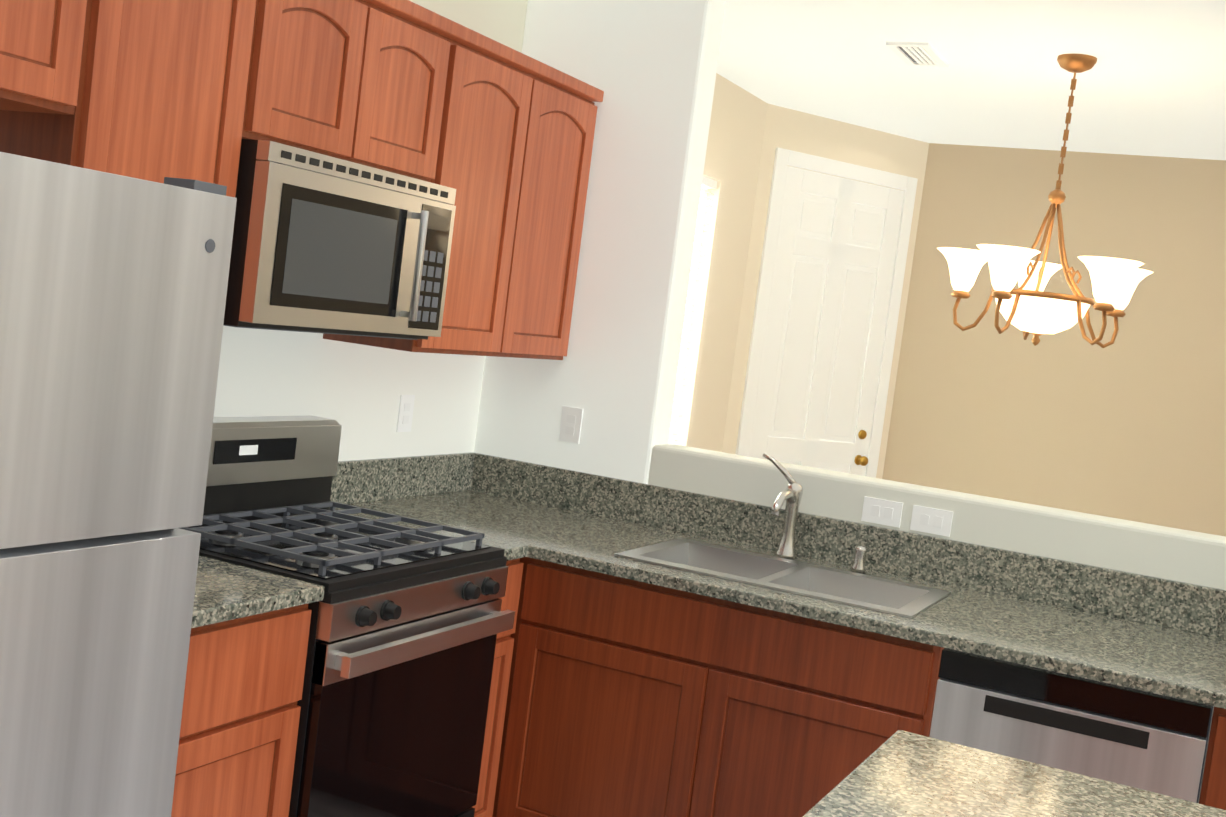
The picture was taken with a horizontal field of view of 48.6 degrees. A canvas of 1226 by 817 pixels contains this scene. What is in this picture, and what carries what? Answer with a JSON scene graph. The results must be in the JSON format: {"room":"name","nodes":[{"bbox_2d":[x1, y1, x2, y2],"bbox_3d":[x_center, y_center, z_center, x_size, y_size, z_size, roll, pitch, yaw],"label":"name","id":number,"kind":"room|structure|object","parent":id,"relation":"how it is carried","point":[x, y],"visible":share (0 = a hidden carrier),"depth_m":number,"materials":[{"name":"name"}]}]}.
{"room":"kitchen","nodes":[
{"label":"kitchen","id":0,"kind":"room"},
{"bbox_2d":[214,0,767,460],"bbox_3d":[-1.026,-0.169,3.662,0.150,2.720,7.440,9,4,25],"label":"wall","id":1,"kind":"structure","parent":0,"point":[355,391],"depth_m":4.48,"materials":[{"name":"white paint"}]},
{"bbox_2d":[0,0,86,114],"bbox_3d":[-1.359,-0.799,2.191,0.328,0.440,1.031,9,4,25],"label":"upper cabinet","id":2,"kind":"object","parent":1,"relation":"attached to","point":[41,43],"visible":1,"depth_m":2.51,"materials":[{"name":"brown wood"}]},
{"bbox_2d":[0,0,255,196],"bbox_3d":[-1.063,-0.596,2.878,0.328,0.860,0.458,9,4,25],"label":"upper cabinet","id":3,"kind":"object","parent":1,"relation":"attached to","point":[162,89],"visible":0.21,"depth_m":2.77,"materials":[{"name":"brown wood"}]},
{"bbox_2d":[242,0,449,181],"bbox_3d":[-0.768,-0.827,3.417,0.328,0.400,0.768,9,4,25],"label":"upper cabinet","id":4,"kind":"object","parent":1,"relation":"attached to","point":[362,82],"visible":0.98,"depth_m":3.30,"materials":[{"name":"brown wood"}]},
{"bbox_2d":[223,139,455,339],"bbox_3d":[-0.768,-0.409,3.420,0.441,0.419,0.764,9,4,25],"label":"microwave","id":5,"kind":"object","parent":4,"relation":"attached to","point":[324,244],"visible":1,"depth_m":3.23,"materials":[{"name":"silver metal"}]},
{"bbox_2d":[396,395,414,431],"bbox_3d":[-0.658,0.015,4.307,0.007,0.118,0.075,9,4,25],"label":"electrical outlet plate","id":6,"kind":"object","parent":1,"relation":"attached to","point":[406,404],"depth_m":4.30,"materials":[{"name":"white plastic"}]},
{"bbox_2d":[323,38,597,359],"bbox_3d":[-0.436,-0.605,4.185,0.328,0.860,0.896,9,4,25],"label":"upper cabinet","id":7,"kind":"object","parent":1,"relation":"attached to","point":[514,155],"visible":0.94,"depth_m":4.07,"materials":[{"name":"brown wood"}]},
{"bbox_2d":[363,0,603,101],"bbox_3d":[-0.862,-1.044,3.138,0.338,0.037,3.148,9,4,25],"label":"crown molding","id":8,"kind":"structure","parent":7,"relation":"on","point":[415,13],"depth_m":3.82,"materials":[{"name":"brown wood"}]},
{"bbox_2d":[669,186,707,441],"bbox_3d":[0.127,-0.395,5.902,0.130,1.365,1.260,9,4,25],"label":"window","id":9,"kind":"structure","parent":1,"relation":"in","point":[695,268],"depth_m":6.43,"materials":[{"name":"white"}]},
{"bbox_2d":[668,176,716,444],"bbox_3d":[0.132,-0.408,5.900,0.038,1.334,1.200,9,4,25],"label":"window blinds","id":10,"kind":"object","parent":9,"relation":"attached to","point":[708,183],"visible":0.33,"depth_m":6.37,"materials":[{"name":"white plastic"}]},
{"bbox_2d":[474,0,725,483],"bbox_3d":[-0.117,-0.119,4.618,0.670,2.720,0.150,9,4,25],"label":"wall","id":11,"kind":"structure","parent":0,"point":[648,68],"depth_m":4.46,"materials":[{"name":"white paint"}]},
{"bbox_2d":[559,406,582,443],"bbox_3d":[-0.141,0.055,4.544,0.075,0.118,0.007,9,4,25],"label":"electrical outlet plate","id":12,"kind":"object","parent":11,"relation":"attached to","point":[571,419],"depth_m":4.54,"materials":[{"name":"white plastic"}]},
{"bbox_2d":[722,104,928,478],"bbox_3d":[1.147,-0.143,7.329,1.482,2.720,0.150,5,5,-33],"label":"wall","id":13,"kind":"structure","parent":0,"point":[803,132],"depth_m":6.99,"materials":[{"name":"beige paint"}]},
{"bbox_2d":[735,148,917,477],"bbox_3d":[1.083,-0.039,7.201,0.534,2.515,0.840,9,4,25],"label":"entry door","id":14,"kind":"structure","parent":13,"relation":"in","point":[827,307],"depth_m":7.16,"materials":[{"name":"white wood"}]},
{"bbox_2d":[648,444,1225,802],"bbox_3d":[0.980,0.862,3.739,2.321,1.170,0.800,9,4,25],"label":"wall","id":15,"kind":"structure","parent":0,"point":[1176,554],"depth_m":3.97,"materials":[{"name":"beige paint"}]},
{"bbox_2d":[861,496,902,527],"bbox_3d":[0.810,0.312,4.089,0.118,0.075,0.007,9,4,25],"label":"electrical outlet plate","id":16,"kind":"object","parent":15,"relation":"attached to","point":[875,510],"depth_m":4.09,"materials":[{"name":"white plastic"}]},
{"bbox_2d":[910,505,952,536],"bbox_3d":[0.944,0.333,4.025,0.118,0.075,0.007,9,4,25],"label":"electrical outlet plate","id":17,"kind":"object","parent":15,"relation":"attached to","point":[923,518],"depth_m":4.02,"materials":[{"name":"white plastic"}]},
{"bbox_2d":[716,0,1225,159],"bbox_3d":[1.913,-1.155,2.806,6.750,0.080,8.450,9,4,25],"label":"ceiling","id":18,"kind":"structure","parent":0,"point":[1152,82],"depth_m":5.41,"materials":[{"name":"white paint"}]},
{"bbox_2d":[886,42,948,66],"bbox_3d":[1.177,-1.365,5.237,0.160,0.011,0.360,9,4,25],"label":"ceiling vent","id":19,"kind":"object","parent":18,"relation":"in","point":[916,54],"visible":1,"depth_m":5.21,"materials":[{"name":"white metal"}]},
{"bbox_2d":[937,54,1152,347],"bbox_3d":[1.615,-0.764,5.033,0.769,1.064,0.795,9,4,25],"label":"chandelier","id":20,"kind":"object","parent":18,"relation":"hanging from","point":[1028,306],"visible":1,"depth_m":4.94,"materials":[{"name":"brown metal"}]},
{"bbox_2d":[882,143,1225,536],"bbox_3d":[4.001,0.279,6.418,5.400,2.720,0.150,9,4,25],"label":"wall","id":21,"kind":"structure","parent":0,"point":[1129,424],"depth_m":7.08,"materials":[{"name":"beige paint"}]},
{"bbox_3d":[1.564,1.607,2.993,6.750,0.060,8.450,9,4,25],"label":"floor","id":22,"kind":"structure","parent":0,"visible":0},
{"bbox_2d":[0,152,236,816],"bbox_3d":[-1.247,0.413,2.195,0.792,1.708,0.865,9,4,25],"label":"fridge","id":23,"kind":"object","parent":22,"relation":"on","point":[113,291],"visible":1,"depth_m":2.20,"materials":[{"name":"grey metal"}]},
{"bbox_2d":[171,603,311,816],"bbox_3d":[-1.091,0.805,2.910,0.648,0.875,0.471,9,4,25],"label":"base cabinet","id":24,"kind":"object","parent":22,"relation":"on","point":[243,691],"visible":0.44,"depth_m":2.79,"materials":[{"name":"brown wood"}]},
{"bbox_2d":[191,555,324,627],"bbox_3d":[-1.016,0.291,2.870,0.667,0.163,0.471,9,4,25],"label":"countertop","id":25,"kind":"structure","parent":24,"relation":"on","point":[225,591],"depth_m":2.83,"materials":[{"name":"stone"}]},
{"bbox_2d":[180,416,514,816],"bbox_3d":[-0.760,0.657,3.435,0.728,1.180,0.756,9,4,25],"label":"range","id":26,"kind":"object","parent":22,"relation":"on","point":[407,624],"visible":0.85,"depth_m":3.33,"materials":[{"name":"black"}]},
{"bbox_2d":[473,558,523,816],"bbox_3d":[-0.622,0.798,3.888,0.648,0.875,0.171,9,4,25],"label":"base cabinet","id":27,"kind":"object","parent":22,"relation":"on","point":[484,806],"visible":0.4,"depth_m":3.78,"materials":[{"name":"brown wood"}]},
{"bbox_2d":[493,557,688,816],"bbox_3d":[0.151,0.888,4.003,0.630,0.876,0.738,9,4,25],"label":"base cabinet","id":28,"kind":"object","parent":22,"relation":"on","point":[629,698],"depth_m":3.71,"materials":[{"name":"brown wood"}]},
{"bbox_2d":[657,592,943,816],"bbox_3d":[0.607,0.961,3.784,0.646,0.876,0.738,9,4,25],"label":"base cabinet","id":29,"kind":"object","parent":22,"relation":"on","point":[772,710],"depth_m":3.47,"materials":[{"name":"brown wood"}]},
{"bbox_2d":[329,452,1225,708],"bbox_3d":[0.560,0.416,3.717,2.795,0.470,0.890,9,4,25],"label":"countertop","id":30,"kind":"structure","parent":29,"relation":"on","point":[1156,635],"depth_m":3.90,"materials":[{"name":"stone"}]},
{"bbox_2d":[762,453,867,572],"bbox_3d":[0.573,0.311,4.020,0.368,0.299,0.206,9,4,25],"label":"faucet","id":31,"kind":"object","parent":30,"relation":"on","point":[785,557],"depth_m":4.07,"materials":[{"name":"silver metal"}]},
{"bbox_2d":[929,648,1212,802],"bbox_3d":[1.148,1.052,3.469,0.608,0.872,0.644,9,4,25],"label":"dishwasher","id":32,"kind":"object","parent":22,"relation":"on","point":[1146,741],"visible":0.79,"depth_m":3.15,"materials":[{"name":"grey metal"}]},
{"bbox_2d":[1199,707,1225,809],"bbox_3d":[1.604,1.119,3.297,0.369,0.875,0.718,9,4,25],"label":"base cabinet","id":33,"kind":"object","parent":22,"relation":"on","point":[1213,791],"visible":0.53,"depth_m":3.02,"materials":[{"name":"brown wood"}]},
{"bbox_3d":[0.589,1.099,1.633,0.906,0.885,1.176,9,4,25],"label":"kitchen island","id":34,"kind":"object","parent":22,"relation":"on","visible":0},
{"bbox_2d":[802,730,1225,816],"bbox_3d":[0.677,0.648,1.581,1.020,0.033,1.250,9,4,25],"label":"island countertop","id":35,"kind":"structure","parent":34,"relation":"on","point":[900,773],"depth_m":2.09,"materials":[{"name":"stone"}]}
]}

